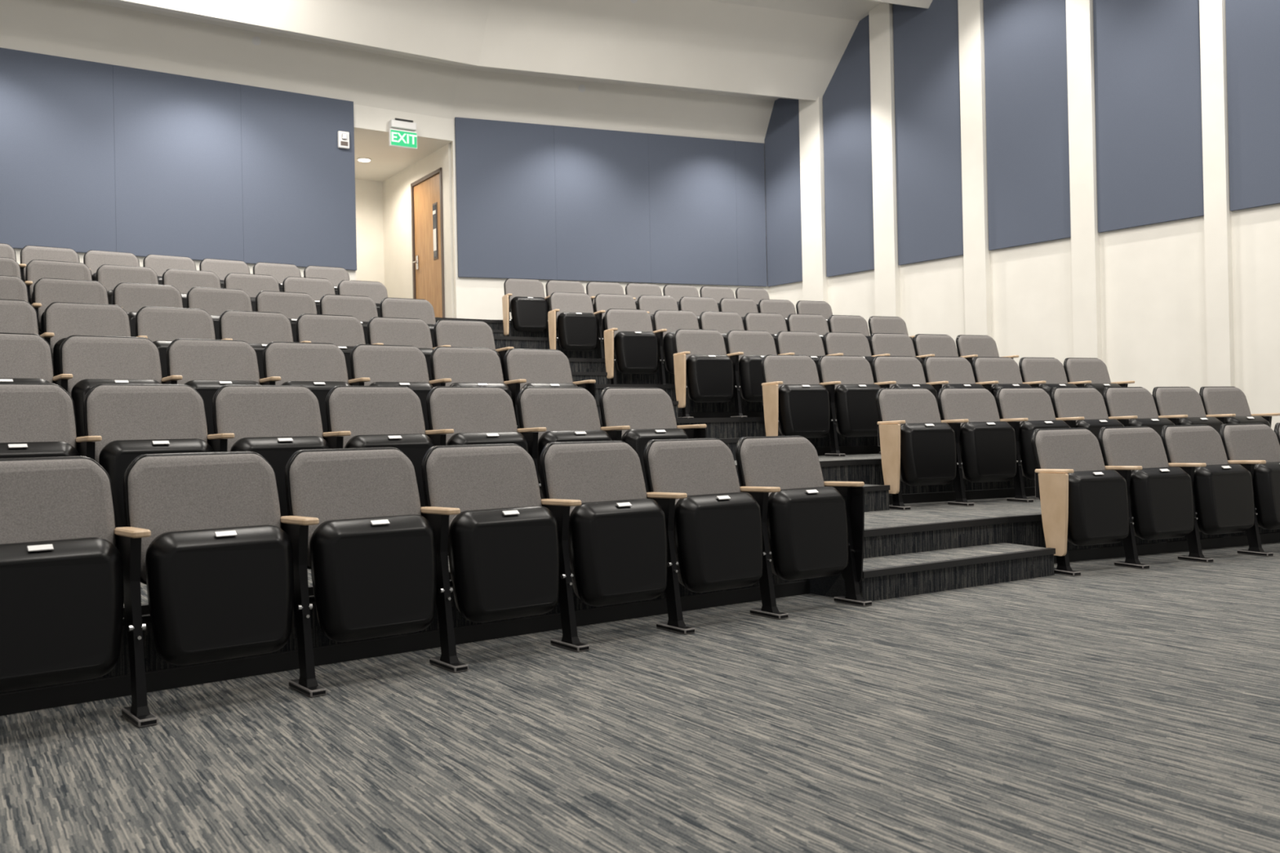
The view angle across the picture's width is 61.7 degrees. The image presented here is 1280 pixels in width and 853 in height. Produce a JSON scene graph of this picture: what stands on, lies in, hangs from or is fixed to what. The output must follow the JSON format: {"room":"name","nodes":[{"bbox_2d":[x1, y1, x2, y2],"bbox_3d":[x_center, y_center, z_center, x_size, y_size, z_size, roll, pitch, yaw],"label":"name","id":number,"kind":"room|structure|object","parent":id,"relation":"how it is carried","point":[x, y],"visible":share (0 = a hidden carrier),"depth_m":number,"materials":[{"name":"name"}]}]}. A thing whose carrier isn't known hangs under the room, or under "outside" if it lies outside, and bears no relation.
{"room":"lecture hall","nodes":[
{"label":"lecture hall","id":0,"kind":"room"},
{"bbox_2d":[13,104,453,280],"bbox_3d":[-6.890,-2.514,11.430,10.500,7.200,0.150,-1,0,-33],"label":"wall","id":1,"kind":"structure","parent":0,"point":[366,118],"depth_m":13.76,"materials":[{"name":"beige paint"}]},
{"bbox_2d":[0,47,116,253],"bbox_3d":[-6.453,-2.971,11.608,1.369,2.123,0.045,-1,0,-33],"label":"wall panel","id":2,"kind":"object","parent":1,"relation":"attached to","point":[57,167],"visible":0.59,"depth_m":11.65,"materials":[{"name":"blue fabric"}]},
{"bbox_2d":[112,64,244,262],"bbox_3d":[-5.309,-2.994,12.362,1.369,2.123,0.045,-1,0,-33],"label":"wall panel","id":3,"kind":"object","parent":1,"relation":"attached to","point":[178,138],"visible":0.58,"depth_m":12.33,"materials":[{"name":"blue fabric"}]},
{"bbox_2d":[240,84,356,270],"bbox_3d":[-4.165,-3.016,13.116,1.369,2.123,0.045,-1,0,-33],"label":"wall panel","id":4,"kind":"object","parent":1,"relation":"attached to","point":[299,202],"visible":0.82,"depth_m":13.08,"materials":[{"name":"blue fabric"}]},
{"bbox_2d":[355,178,384,285],"bbox_3d":[-5.259,-2.573,15.696,3.320,2.572,0.120,-1,0,-33],"label":"wall","id":5,"kind":"structure","parent":0,"point":[368,193],"depth_m":16.37,"materials":[{"name":"beige paint"}]},
{"bbox_2d":[354,130,450,182],"bbox_3d":[-4.500,-3.788,14.689,3.120,0.060,2.630,-1,0,-33],"label":"ceiling","id":6,"kind":"structure","parent":0,"point":[387,161],"depth_m":14.91,"materials":[{"name":"paint"}]},
{"bbox_2d":[382,143,453,318],"bbox_3d":[-3.193,-2.557,15.470,0.120,2.452,2.530,-1,0,-33],"label":"wall","id":7,"kind":"structure","parent":0,"point":[397,205],"depth_m":15.69,"materials":[{"name":"beige paint"}]},
{"bbox_2d":[410,167,444,317],"bbox_3d":[-2.957,-2.427,15.043,0.180,2.180,1.100,-1,0,-33],"label":"door frame","id":8,"kind":"structure","parent":7,"relation":"in","point":[435,172],"depth_m":14.79,"materials":[{"name":"brown paint"}]},
{"bbox_2d":[413,173,442,317],"bbox_3d":[-2.948,-2.407,15.048,0.045,2.120,1.000,-1,0,-33],"label":"door leaf","id":9,"kind":"structure","parent":8,"relation":"attached to","point":[428,274],"depth_m":15.05,"materials":[{"name":"brown wood"}]},
{"bbox_2d":[0,0,932,145],"bbox_3d":[1.125,-5.268,4.803,16.882,2.160,19.807,-1,0,-33],"label":"ceiling","id":10,"kind":"structure","parent":0,"point":[717,69],"depth_m":13.50,"materials":[{"name":"paint"}]},
{"bbox_2d":[450,119,768,319],"bbox_3d":[-0.238,-2.647,15.191,4.830,7.200,0.150,-1,0,-21],"label":"wall","id":11,"kind":"structure","parent":0,"point":[474,298],"depth_m":14.36,"materials":[{"name":"beige paint"}]},
{"bbox_2d":[454,116,556,279],"bbox_3d":[-1.804,-3.063,14.490,1.359,2.123,0.045,-1,0,-21],"label":"wall panel","id":12,"kind":"object","parent":11,"relation":"attached to","point":[505,173],"visible":0.88,"depth_m":14.46,"materials":[{"name":"blue fabric"}]},
{"bbox_2d":[553,125,651,283],"bbox_3d":[-0.521,-3.090,14.983,1.389,2.123,0.045,-1,0,-21],"label":"wall panel","id":13,"kind":"object","parent":11,"relation":"attached to","point":[602,205],"visible":0.92,"depth_m":14.96,"materials":[{"name":"blue fabric"}]},
{"bbox_2d":[648,133,737,285],"bbox_3d":[0.767,-3.116,15.477,1.369,2.123,0.045,-1,0,-21],"label":"wall panel","id":14,"kind":"object","parent":11,"relation":"attached to","point":[692,191],"visible":1,"depth_m":15.45,"materials":[{"name":"blue fabric"}]},
{"bbox_2d":[734,140,767,286],"bbox_3d":[1.630,-3.134,15.809,0.479,2.123,0.045,-1,0,-21],"label":"wall panel","id":15,"kind":"object","parent":11,"relation":"attached to","point":[749,156],"visible":1,"depth_m":15.79,"materials":[{"name":"blue fabric"}]},
{"bbox_2d":[0,542,1279,852],"bbox_3d":[0.020,0.927,4.998,32.000,0.001,26.000,-1,0,0],"label":"floor","id":16,"kind":"structure","parent":0,"point":[1108,708],"depth_m":3.16,"materials":[{"name":"carpet"}]},
{"bbox_2d":[0,456,158,727],"bbox_3d":[-1.904,0.532,3.414,0.575,0.863,0.410,-1,0,-39],"label":"chair","id":17,"kind":"object","parent":16,"relation":"on","point":[68,572],"visible":1,"depth_m":3.39,"materials":[{"name":"grey fabric"}]},
{"bbox_2d":[123,451,326,697],"bbox_3d":[-1.464,0.524,3.763,0.575,0.863,0.410,-1,0,-38],"label":"chair","id":18,"kind":"object","parent":16,"relation":"on","point":[224,573],"visible":0.97,"depth_m":3.70,"materials":[{"name":"black plastic"}]},
{"bbox_2d":[284,447,468,672],"bbox_3d":[-1.019,0.515,4.107,0.575,0.863,0.410,-1,0,-37],"label":"chair","id":19,"kind":"object","parent":16,"relation":"on","point":[378,558],"visible":0.98,"depth_m":4.04,"materials":[{"name":"black plastic"}]},
{"bbox_2d":[421,443,589,652],"bbox_3d":[-0.569,0.506,4.443,0.575,0.863,0.410,-1,0,-36],"label":"chair","id":20,"kind":"object","parent":16,"relation":"on","point":[508,550],"visible":0.98,"depth_m":4.37,"materials":[{"name":"black plastic"}]},
{"bbox_2d":[539,440,695,634],"bbox_3d":[-0.114,0.497,4.773,0.575,0.863,0.410,-1,0,-36],"label":"chair","id":21,"kind":"object","parent":16,"relation":"on","point":[621,544],"visible":0.94,"depth_m":4.70,"materials":[{"name":"black plastic"}]},
{"bbox_2d":[643,437,788,619],"bbox_3d":[0.346,0.488,5.096,0.575,0.863,0.410,-1,0,-35],"label":"chair","id":22,"kind":"object","parent":16,"relation":"on","point":[720,529],"visible":0.91,"depth_m":5.02,"materials":[{"name":"black plastic"}]},
{"bbox_2d":[735,435,871,606],"bbox_3d":[0.811,0.479,5.412,0.575,0.863,0.410,-1,0,-34],"label":"chair","id":23,"kind":"object","parent":16,"relation":"on","point":[815,526],"visible":0.94,"depth_m":5.35,"materials":[{"name":"black plastic"}]},
{"bbox_2d":[808,542,1055,601],"bbox_3d":[1.706,0.814,6.103,1.616,0.160,0.442,-1,0,-32],"label":"step","id":24,"kind":"structure","parent":16,"relation":"on","point":[900,575],"depth_m":5.90,"materials":[{"name":"carpet"}]},
{"bbox_2d":[1031,427,1128,576],"bbox_3d":[2.699,0.441,6.561,0.587,0.863,0.410,-1,0,-24],"label":"chair","id":25,"kind":"object","parent":16,"relation":"on","point":[1083,503],"visible":0.95,"depth_m":6.43,"materials":[{"name":"black plastic"}]},
{"bbox_2d":[1097,426,1194,568],"bbox_3d":[3.215,0.431,6.792,0.576,0.863,0.410,-1,0,-24],"label":"chair","id":26,"kind":"object","parent":16,"relation":"on","point":[1161,498],"visible":0.93,"depth_m":6.67,"materials":[{"name":"black plastic"}]},
{"bbox_2d":[1160,424,1254,562],"bbox_3d":[3.727,0.420,7.020,0.575,0.863,0.410,-1,0,-24],"label":"chair","id":27,"kind":"object","parent":16,"relation":"on","point":[1223,494],"visible":0.84,"depth_m":6.89,"materials":[{"name":"black plastic"}]},
{"bbox_2d":[1218,422,1279,556],"bbox_3d":[4.238,0.410,7.249,0.576,0.863,0.410,-1,0,-24],"label":"chair","id":28,"kind":"object","parent":16,"relation":"on","point":[1255,447],"visible":0.71,"depth_m":7.10,"materials":[{"name":"grey fabric"}]},
{"bbox_2d":[2,320,1279,693],"bbox_3d":[-2.888,-0.175,10.045,16.133,2.348,13.173,-1,0,-34],"label":"floor","id":29,"kind":"structure","parent":0,"point":[1027,533],"depth_m":7.13,"materials":[{"name":"carpet"}]},
{"bbox_2d":[0,298,54,346],"bbox_3d":[-4.095,-0.405,6.851,0.575,0.863,0.410,-1,0,-38],"label":"chair","id":30,"kind":"object","parent":29,"relation":"on","point":[16,316],"visible":0.2,"depth_m":7.00,"materials":[{"name":"grey fabric"}]},
{"bbox_2d":[0,332,72,391],"bbox_3d":[-3.368,-0.084,5.703,0.575,0.863,0.410,-1,0,-39],"label":"chair","id":31,"kind":"object","parent":29,"relation":"on","point":[24,357],"visible":0.41,"depth_m":5.83,"materials":[{"name":"grey fabric"}]},
{"bbox_2d":[0,382,102,460],"bbox_3d":[-2.638,0.238,4.558,0.575,0.863,0.410,-1,0,-39],"label":"chair","id":32,"kind":"object","parent":29,"relation":"on","point":[37,420],"visible":0.52,"depth_m":4.66,"materials":[{"name":"grey fabric"}]},
{"bbox_2d":[25,259,92,334],"bbox_3d":[-5.093,-1.057,9.496,0.575,0.863,0.410,-1,0,-37],"label":"chair","id":33,"kind":"object","parent":29,"relation":"on","point":[36,269],"visible":0.16,"depth_m":9.54,"materials":[{"name":"grey fabric"}]},
{"bbox_2d":[33,277,122,333],"bbox_3d":[-4.374,-0.736,8.345,0.575,0.863,0.410,-1,0,-37],"label":"chair","id":34,"kind":"object","parent":29,"relation":"on","point":[46,291],"visible":0.2,"depth_m":8.39,"materials":[{"name":"grey fabric"}]},
{"bbox_2d":[44,302,147,376],"bbox_3d":[-3.651,-0.414,7.197,0.576,0.863,0.410,-1,0,-38],"label":"chair","id":35,"kind":"object","parent":29,"relation":"on","point":[64,320],"visible":0.3,"depth_m":7.23,"materials":[{"name":"grey fabric"}]},
{"bbox_2d":[59,334,182,436],"bbox_3d":[-2.925,-0.092,6.050,0.575,0.863,0.410,-1,0,-38],"label":"chair","id":36,"kind":"object","parent":29,"relation":"on","point":[91,361],"visible":0.45,"depth_m":6.07,"materials":[{"name":"grey fabric"}]},
{"bbox_2d":[96,264,159,304],"bbox_3d":[-4.643,-1.066,9.832,0.575,0.863,0.410,-1,0,-36],"label":"chair","id":37,"kind":"object","parent":29,"relation":"on","point":[109,276],"visible":0.2,"depth_m":9.88,"materials":[{"name":"grey fabric"}]},
{"bbox_2d":[112,282,183,337],"bbox_3d":[-3.925,-0.744,8.683,0.575,0.863,0.410,-1,0,-37],"label":"chair","id":38,"kind":"object","parent":29,"relation":"on","point":[131,297],"visible":0.17,"depth_m":8.72,"materials":[{"name":"grey fabric"}]},
{"bbox_2d":[83,383,235,527],"bbox_3d":[-2.196,0.229,4.906,0.575,0.863,0.410,-1,0,-38],"label":"chair","id":39,"kind":"object","parent":29,"relation":"on","point":[132,420],"visible":0.5,"depth_m":4.91,"materials":[{"name":"grey fabric"}]},
{"bbox_2d":[134,306,232,377],"bbox_3d":[-3.203,-0.423,7.536,0.576,0.863,0.410,-1,0,-37],"label":"chair","id":40,"kind":"object","parent":29,"relation":"on","point":[162,326],"visible":0.22,"depth_m":7.57,"materials":[{"name":"grey fabric"}]},
{"bbox_2d":[161,268,221,307],"bbox_3d":[-4.189,-1.075,10.163,0.576,0.863,0.410,-1,0,-36],"label":"chair","id":41,"kind":"object","parent":29,"relation":"on","point":[183,280],"visible":0.12,"depth_m":10.21,"materials":[{"name":"grey fabric"}]},
{"bbox_2d":[186,286,252,339],"bbox_3d":[-3.471,-0.753,9.015,0.575,0.863,0.410,-1,0,-36],"label":"chair","id":42,"kind":"object","parent":29,"relation":"on","point":[215,301],"visible":0.14,"depth_m":9.06,"materials":[{"name":"grey fabric"}]},
{"bbox_2d":[166,338,280,435],"bbox_3d":[-2.478,-0.101,6.390,0.575,0.863,0.410,-1,0,-37],"label":"chair","id":43,"kind":"object","parent":29,"relation":"on","point":[206,366],"visible":0.41,"depth_m":6.42,"materials":[{"name":"grey fabric"}]},
{"bbox_2d":[223,272,279,311],"bbox_3d":[-3.730,-1.084,10.488,0.575,0.863,0.410,-1,0,-35],"label":"chair","id":44,"kind":"object","parent":29,"relation":"on","point":[252,284],"visible":0.13,"depth_m":10.54,"materials":[{"name":"grey fabric"}]},
{"bbox_2d":[218,310,311,378],"bbox_3d":[-2.751,-0.431,7.869,0.575,0.863,0.410,-1,0,-36],"label":"chair","id":45,"kind":"object","parent":29,"relation":"on","point":[258,329],"visible":0.2,"depth_m":7.91,"materials":[{"name":"grey fabric"}]},
{"bbox_2d":[212,384,351,516],"bbox_3d":[-1.750,0.221,5.247,0.576,0.863,0.410,-1,0,-37],"label":"chair","id":46,"kind":"object","parent":29,"relation":"on","point":[273,422],"visible":0.45,"depth_m":5.25,"materials":[{"name":"grey fabric"}]},
{"bbox_2d":[255,290,317,342],"bbox_3d":[-3.014,-0.762,9.341,0.575,0.863,0.410,-1,0,-35],"label":"chair","id":47,"kind":"object","parent":29,"relation":"on","point":[292,305],"visible":0.16,"depth_m":9.39,"materials":[{"name":"grey fabric"}]},
{"bbox_2d":[282,276,335,314],"bbox_3d":[-3.268,-1.093,10.807,0.575,0.863,0.410,-1,0,-34],"label":"chair","id":48,"kind":"object","parent":29,"relation":"on","point":[317,288],"visible":0.16,"depth_m":10.88,"materials":[{"name":"grey fabric"}]},
{"bbox_2d":[262,341,370,432],"bbox_3d":[-2.027,-0.110,6.725,0.575,0.863,0.410,-1,0,-36],"label":"chair","id":49,"kind":"object","parent":29,"relation":"on","point":[319,367],"visible":0.43,"depth_m":6.75,"materials":[{"name":"grey fabric"}]},
{"bbox_2d":[295,313,383,380],"bbox_3d":[-2.294,-0.441,8.195,0.575,0.863,0.410,-1,0,-35],"label":"chair","id":50,"kind":"object","parent":29,"relation":"on","point":[346,332],"visible":0.2,"depth_m":8.24,"materials":[{"name":"grey fabric"}]},
{"bbox_2d":[319,293,377,344],"bbox_3d":[-2.552,-0.771,9.661,0.575,0.863,0.410,-1,0,-34],"label":"chair","id":51,"kind":"object","parent":29,"relation":"on","point":[363,308],"visible":0.22,"depth_m":9.72,"materials":[{"name":"grey fabric"}]},
{"bbox_2d":[325,385,453,506],"bbox_3d":[-1.299,0.212,5.583,0.575,0.863,0.410,-1,0,-36],"label":"chair","id":52,"kind":"object","parent":29,"relation":"on","point":[375,416],"visible":0.48,"depth_m":5.59,"materials":[{"name":"grey fabric"}]},
{"bbox_2d":[350,344,451,430],"bbox_3d":[-1.570,-0.119,7.052,0.575,0.863,0.410,-1,0,-35],"label":"chair","id":53,"kind":"object","parent":29,"relation":"on","point":[385,365],"visible":0.43,"depth_m":7.08,"materials":[{"name":"grey fabric"}]},
{"bbox_2d":[379,297,435,347],"bbox_3d":[-2.086,-0.781,9.974,0.575,0.863,0.410,-1,0,-34],"label":"chair","id":54,"kind":"object","parent":29,"relation":"on","point":[404,308],"visible":0.18,"depth_m":10.04,"materials":[{"name":"grey fabric"}]},
{"bbox_2d":[367,316,450,380],"bbox_3d":[-1.832,-0.450,8.516,0.575,0.863,0.410,-1,0,-34],"label":"chair","id":55,"kind":"object","parent":29,"relation":"on","point":[415,332],"visible":0.28,"depth_m":8.56,"materials":[{"name":"grey fabric"}]},
{"bbox_2d":[433,320,514,381],"bbox_3d":[-1.367,-0.459,8.830,0.575,0.863,0.410,-1,0,-34],"label":"chair","id":56,"kind":"object","parent":29,"relation":"on","point":[454,333],"visible":0.37,"depth_m":8.89,"materials":[{"name":"grey fabric"}]},
{"bbox_2d":[430,346,526,428],"bbox_3d":[-1.109,-0.128,7.374,0.576,0.863,0.410,-1,0,-35],"label":"chair","id":57,"kind":"object","parent":29,"relation":"on","point":[465,366],"visible":0.4,"depth_m":7.43,"materials":[{"name":"grey fabric"}]},
{"bbox_2d":[426,386,546,487],"bbox_3d":[-0.843,0.203,5.912,0.575,0.863,0.410,-1,0,-35],"label":"chair","id":58,"kind":"object","parent":29,"relation":"on","point":[477,415],"visible":0.51,"depth_m":5.94,"materials":[{"name":"grey fabric"}]},
{"bbox_2d":[502,278,548,336],"bbox_3d":[-1.449,-1.465,13.579,0.587,0.863,0.410,-1,0,-24],"label":"chair","id":59,"kind":"object","parent":29,"relation":"on","point":[524,299],"visible":0.94,"depth_m":13.47,"materials":[{"name":"black plastic"}]},
{"bbox_2d":[503,348,595,400],"bbox_3d":[-0.644,-0.137,7.689,0.575,0.863,0.410,-1,0,-34],"label":"chair","id":60,"kind":"object","parent":29,"relation":"on","point":[540,367],"visible":0.37,"depth_m":7.73,"materials":[{"name":"grey fabric"}]},
{"bbox_2d":[547,292,597,351],"bbox_3d":[-0.771,-1.143,12.403,0.587,0.863,0.410,-1,0,-24],"label":"chair","id":61,"kind":"object","parent":29,"relation":"on","point":[571,313],"visible":0.96,"depth_m":12.29,"materials":[{"name":"grey fabric"}]},
{"bbox_2d":[516,386,630,498],"bbox_3d":[-0.383,0.194,6.234,0.575,0.863,0.410,-1,0,-35],"label":"chair","id":62,"kind":"object","parent":29,"relation":"on","point":[567,414],"visible":0.51,"depth_m":6.25,"materials":[{"name":"grey fabric"}]},
{"bbox_2d":[593,293,636,358],"bbox_3d":[-0.254,-1.153,12.634,0.576,0.863,0.410,-1,0,-24],"label":"chair","id":63,"kind":"object","parent":29,"relation":"on","point":[602,302],"visible":0.44,"depth_m":12.67,"materials":[{"name":"grey fabric"}]},
{"bbox_2d":[604,308,658,384],"bbox_3d":[-0.087,-0.820,11.230,0.587,0.863,0.410,-1,0,-24],"label":"chair","id":64,"kind":"object","parent":29,"relation":"on","point":[629,333],"visible":0.94,"depth_m":11.12,"materials":[{"name":"black plastic"}]},
{"bbox_2d":[0,317,1279,715],"bbox_3d":[-1.758,-0.204,8.351,16.134,2.352,9.125,-1,0,-34],"label":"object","id":65,"kind":"structure","parent":29,"relation":"attached to","point":[89,691],"depth_m":4.92,"materials":[{"name":"black rubber"}]},
{"bbox_2d":[599,386,706,492],"bbox_3d":[0.082,0.184,6.549,0.575,0.863,0.410,-1,0,-34],"label":"chair","id":66,"kind":"object","parent":29,"relation":"on","point":[649,412],"visible":0.44,"depth_m":6.57,"materials":[{"name":"grey fabric"}]},
{"bbox_2d":[653,310,699,384],"bbox_3d":[0.429,-0.831,11.461,0.575,0.863,0.410,-1,0,-24],"label":"chair","id":67,"kind":"object","parent":29,"relation":"on","point":[666,322],"visible":0.52,"depth_m":11.46,"materials":[{"name":"grey fabric"}]},
{"bbox_2d":[673,328,733,417],"bbox_3d":[0.601,-0.498,10.059,0.587,0.863,0.410,-1,0,-24],"label":"chair","id":68,"kind":"object","parent":29,"relation":"on","point":[701,361],"visible":0.98,"depth_m":9.94,"materials":[{"name":"black plastic"}]},
{"bbox_2d":[725,329,777,417],"bbox_3d":[1.118,-0.508,10.290,0.576,0.863,0.410,-1,0,-24],"label":"chair","id":69,"kind":"object","parent":29,"relation":"on","point":[747,349],"visible":0.63,"depth_m":10.14,"materials":[{"name":"grey fabric"}]},
{"bbox_2d":[760,355,830,438],"bbox_3d":[1.295,-0.176,8.891,0.587,0.863,0.410,-1,0,-24],"label":"chair","id":70,"kind":"object","parent":29,"relation":"on","point":[794,401],"visible":0.91,"depth_m":8.77,"materials":[{"name":"black plastic"}]},
{"bbox_2d":[775,331,825,382],"bbox_3d":[1.629,-0.519,10.518,0.575,0.863,0.410,-1,0,-24],"label":"chair","id":71,"kind":"object","parent":29,"relation":"on","point":[810,344],"visible":0.17,"depth_m":10.60,"materials":[{"name":"grey fabric"}]},
{"bbox_2d":[823,332,874,382],"bbox_3d":[2.140,-0.529,10.747,0.576,0.863,0.410,-1,0,-24],"label":"chair","id":72,"kind":"object","parent":29,"relation":"on","point":[848,344],"visible":0.23,"depth_m":10.83,"materials":[{"name":"grey fabric"}]},
{"bbox_2d":[817,355,881,456],"bbox_3d":[1.812,-0.186,9.122,0.575,0.863,0.410,-1,0,-24],"label":"chair","id":73,"kind":"object","parent":29,"relation":"on","point":[848,380],"visible":0.77,"depth_m":8.99,"materials":[{"name":"grey fabric"}]},
{"bbox_2d":[869,333,926,382],"bbox_3d":[2.652,-0.539,10.975,0.576,0.863,0.410,-1,0,-24],"label":"chair","id":74,"kind":"object","parent":29,"relation":"on","point":[881,344],"visible":0.3,"depth_m":11.06,"materials":[{"name":"grey fabric"}]},
{"bbox_2d":[871,355,938,454],"bbox_3d":[2.323,-0.197,9.350,0.576,0.863,0.410,-1,0,-24],"label":"chair","id":75,"kind":"object","parent":29,"relation":"on","point":[888,371],"visible":0.39,"depth_m":9.42,"materials":[{"name":"grey fabric"}]},
{"bbox_2d":[875,387,956,510],"bbox_3d":[1.995,0.146,7.725,0.587,0.863,0.410,-1,0,-24],"label":"chair","id":76,"kind":"object","parent":29,"relation":"on","point":[917,449],"visible":0.99,"depth_m":7.60,"materials":[{"name":"black plastic"}]},
{"bbox_2d":[913,333,958,360],"bbox_3d":[3.163,-0.550,11.204,0.575,0.863,0.410,-1,0,-24],"label":"chair","id":77,"kind":"object","parent":29,"relation":"on","point":[925,344],"visible":0.2,"depth_m":11.29,"materials":[{"name":"grey fabric"}]},
{"bbox_2d":[923,356,984,420],"bbox_3d":[2.834,-0.207,9.578,0.575,0.863,0.410,-1,0,-24],"label":"chair","id":78,"kind":"object","parent":29,"relation":"on","point":[940,372],"visible":0.39,"depth_m":9.65,"materials":[{"name":"grey fabric"}]},
{"bbox_2d":[937,387,1017,506],"bbox_3d":[2.511,0.136,7.955,0.576,0.863,0.410,-1,0,-24],"label":"chair","id":79,"kind":"object","parent":29,"relation":"on","point":[986,445],"visible":0.87,"depth_m":7.83,"materials":[{"name":"black plastic"}]},
{"bbox_2d":[955,334,1018,373],"bbox_3d":[3.694,-0.561,11.441,0.620,0.863,0.410,-1,0,-24],"label":"chair","id":80,"kind":"object","parent":29,"relation":"on","point":[969,347],"visible":0.28,"depth_m":11.51,"materials":[{"name":"grey fabric"}]},
{"bbox_2d":[972,356,1031,404],"bbox_3d":[3.346,-0.217,9.807,0.575,0.863,0.410,-1,0,-24],"label":"chair","id":81,"kind":"object","parent":29,"relation":"on","point":[993,373],"visible":0.38,"depth_m":9.87,"materials":[{"name":"grey fabric"}]},
{"bbox_2d":[995,387,1070,502],"bbox_3d":[3.022,0.126,8.184,0.575,0.863,0.410,-1,0,-24],"label":"chair","id":82,"kind":"object","parent":29,"relation":"on","point":[1026,410],"visible":0.61,"depth_m":8.16,"materials":[{"name":"grey fabric"}]},
{"bbox_2d":[1018,357,1077,397],"bbox_3d":[3.857,-0.228,10.035,0.575,0.863,0.410,-1,0,-24],"label":"chair","id":83,"kind":"object","parent":29,"relation":"on","point":[1046,374],"visible":0.37,"depth_m":10.10,"materials":[{"name":"grey fabric"}]},
{"bbox_2d":[1050,386,1124,439],"bbox_3d":[3.534,0.115,8.412,0.575,0.863,0.410,-1,0,-24],"label":"chair","id":84,"kind":"object","parent":29,"relation":"on","point":[1085,407],"visible":0.44,"depth_m":8.46,"materials":[{"name":"grey fabric"}]},
{"bbox_2d":[1063,357,1134,395],"bbox_3d":[4.388,-0.238,10.273,0.620,0.863,0.410,-1,0,-24],"label":"chair","id":85,"kind":"object","parent":29,"relation":"on","point":[1079,371],"visible":0.39,"depth_m":10.33,"materials":[{"name":"grey fabric"}]},
{"bbox_2d":[1102,386,1175,435],"bbox_3d":[4.045,0.105,8.641,0.576,0.863,0.410,-1,0,-24],"label":"chair","id":86,"kind":"object","parent":29,"relation":"on","point":[1131,406],"visible":0.45,"depth_m":8.69,"materials":[{"name":"grey fabric"}]},
{"bbox_2d":[1151,386,1223,432],"bbox_3d":[4.556,0.094,8.869,0.575,0.863,0.410,-1,0,-24],"label":"chair","id":87,"kind":"object","parent":29,"relation":"on","point":[1183,406],"visible":0.44,"depth_m":8.92,"materials":[{"name":"grey fabric"}]},
{"bbox_2d":[1199,386,1279,427],"bbox_3d":[5.088,0.084,9.107,0.620,0.863,0.410,-1,0,-24],"label":"chair","id":88,"kind":"object","parent":29,"relation":"on","point":[1228,404],"visible":0.42,"depth_m":9.15,"materials":[{"name":"grey fabric"}]},
{"bbox_2d":[798,97,827,302],"bbox_3d":[2.460,-2.754,15.151,0.100,7.300,0.380,-1,0,-39],"label":"pilaster","id":89,"kind":"object","parent":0,"point":[815,280],"visible":0.44,"depth_m":15.09,"materials":[{"name":"beige paint"}]},
{"bbox_2d":[868,2,900,317],"bbox_3d":[3.249,-2.773,14.159,0.100,7.300,0.335,-1,0,-39],"label":"pilaster","id":90,"kind":"object","parent":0,"point":[886,268],"visible":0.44,"depth_m":14.10,"materials":[{"name":"beige paint"}]},
{"bbox_2d":[957,0,991,337],"bbox_3d":[4.099,-2.793,13.091,0.100,7.300,0.305,-1,0,-39],"label":"pilaster","id":91,"kind":"object","parent":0,"point":[976,254],"visible":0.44,"depth_m":13.04,"materials":[{"name":"beige paint"}]},
{"bbox_2d":[768,203,1279,431],"bbox_3d":[6.622,-3.203,10.112,0.150,8.000,15.000,-1,0,-39],"label":"wall","id":92,"kind":"structure","parent":0,"point":[1153,277],"depth_m":11.61,"materials":[{"name":"beige paint"}]},
{"bbox_2d":[764,97,802,286],"bbox_3d":[2.087,-4.239,15.627,0.045,4.313,0.715,-1,0,-39],"label":"wall panel","id":93,"kind":"object","parent":92,"relation":"attached to","point":[782,144],"visible":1,"depth_m":15.60,"materials":[{"name":"blue fabric"}]},
{"bbox_2d":[822,14,874,276],"bbox_3d":[2.858,-4.257,14.659,0.045,4.313,0.890,-1,0,-39],"label":"wall panel","id":94,"kind":"object","parent":92,"relation":"attached to","point":[846,98],"visible":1,"depth_m":14.62,"materials":[{"name":"blue fabric"}]},
{"bbox_2d":[893,0,963,265],"bbox_3d":[3.673,-4.277,13.634,0.045,4.313,1.030,-1,0,-39],"label":"wall panel","id":95,"kind":"object","parent":92,"relation":"attached to","point":[929,188],"visible":1,"depth_m":13.62,"materials":[{"name":"blue fabric"}]},
{"bbox_2d":[983,0,1071,250],"bbox_3d":[4.532,-4.297,12.554,0.045,4.313,1.090,-1,0,-39],"label":"wall panel","id":96,"kind":"object","parent":92,"relation":"attached to","point":[1025,41],"visible":1,"depth_m":12.54,"materials":[{"name":"blue fabric"}]},
{"bbox_2d":[1093,0,1204,232],"bbox_3d":[5.413,-4.318,11.447,0.045,4.313,1.160,-1,0,-39],"label":"wall panel","id":97,"kind":"object","parent":92,"relation":"attached to","point":[1148,91],"visible":1,"depth_m":11.43,"materials":[{"name":"blue fabric"}]},
{"bbox_2d":[1225,0,1279,211],"bbox_3d":[6.288,-4.339,10.348,0.045,4.313,1.190,-1,0,-39],"label":"wall panel","id":98,"kind":"object","parent":92,"relation":"attached to","point":[1252,26],"visible":1,"depth_m":10.61,"materials":[{"name":"blue fabric"}]},
{"bbox_2d":[1066,0,1102,360],"bbox_3d":[4.969,-2.814,11.998,0.100,7.300,0.280,-1,0,-39],"label":"pilaster","id":99,"kind":"object","parent":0,"point":[1085,236],"visible":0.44,"depth_m":11.95,"materials":[{"name":"beige paint"}]},
{"bbox_2d":[1199,0,1235,386],"bbox_3d":[5.853,-2.835,10.887,0.100,7.300,0.220,-1,0,-39],"label":"pilaster","id":100,"kind":"object","parent":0,"point":[1217,212],"visible":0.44,"depth_m":10.84,"materials":[{"name":"beige paint"}]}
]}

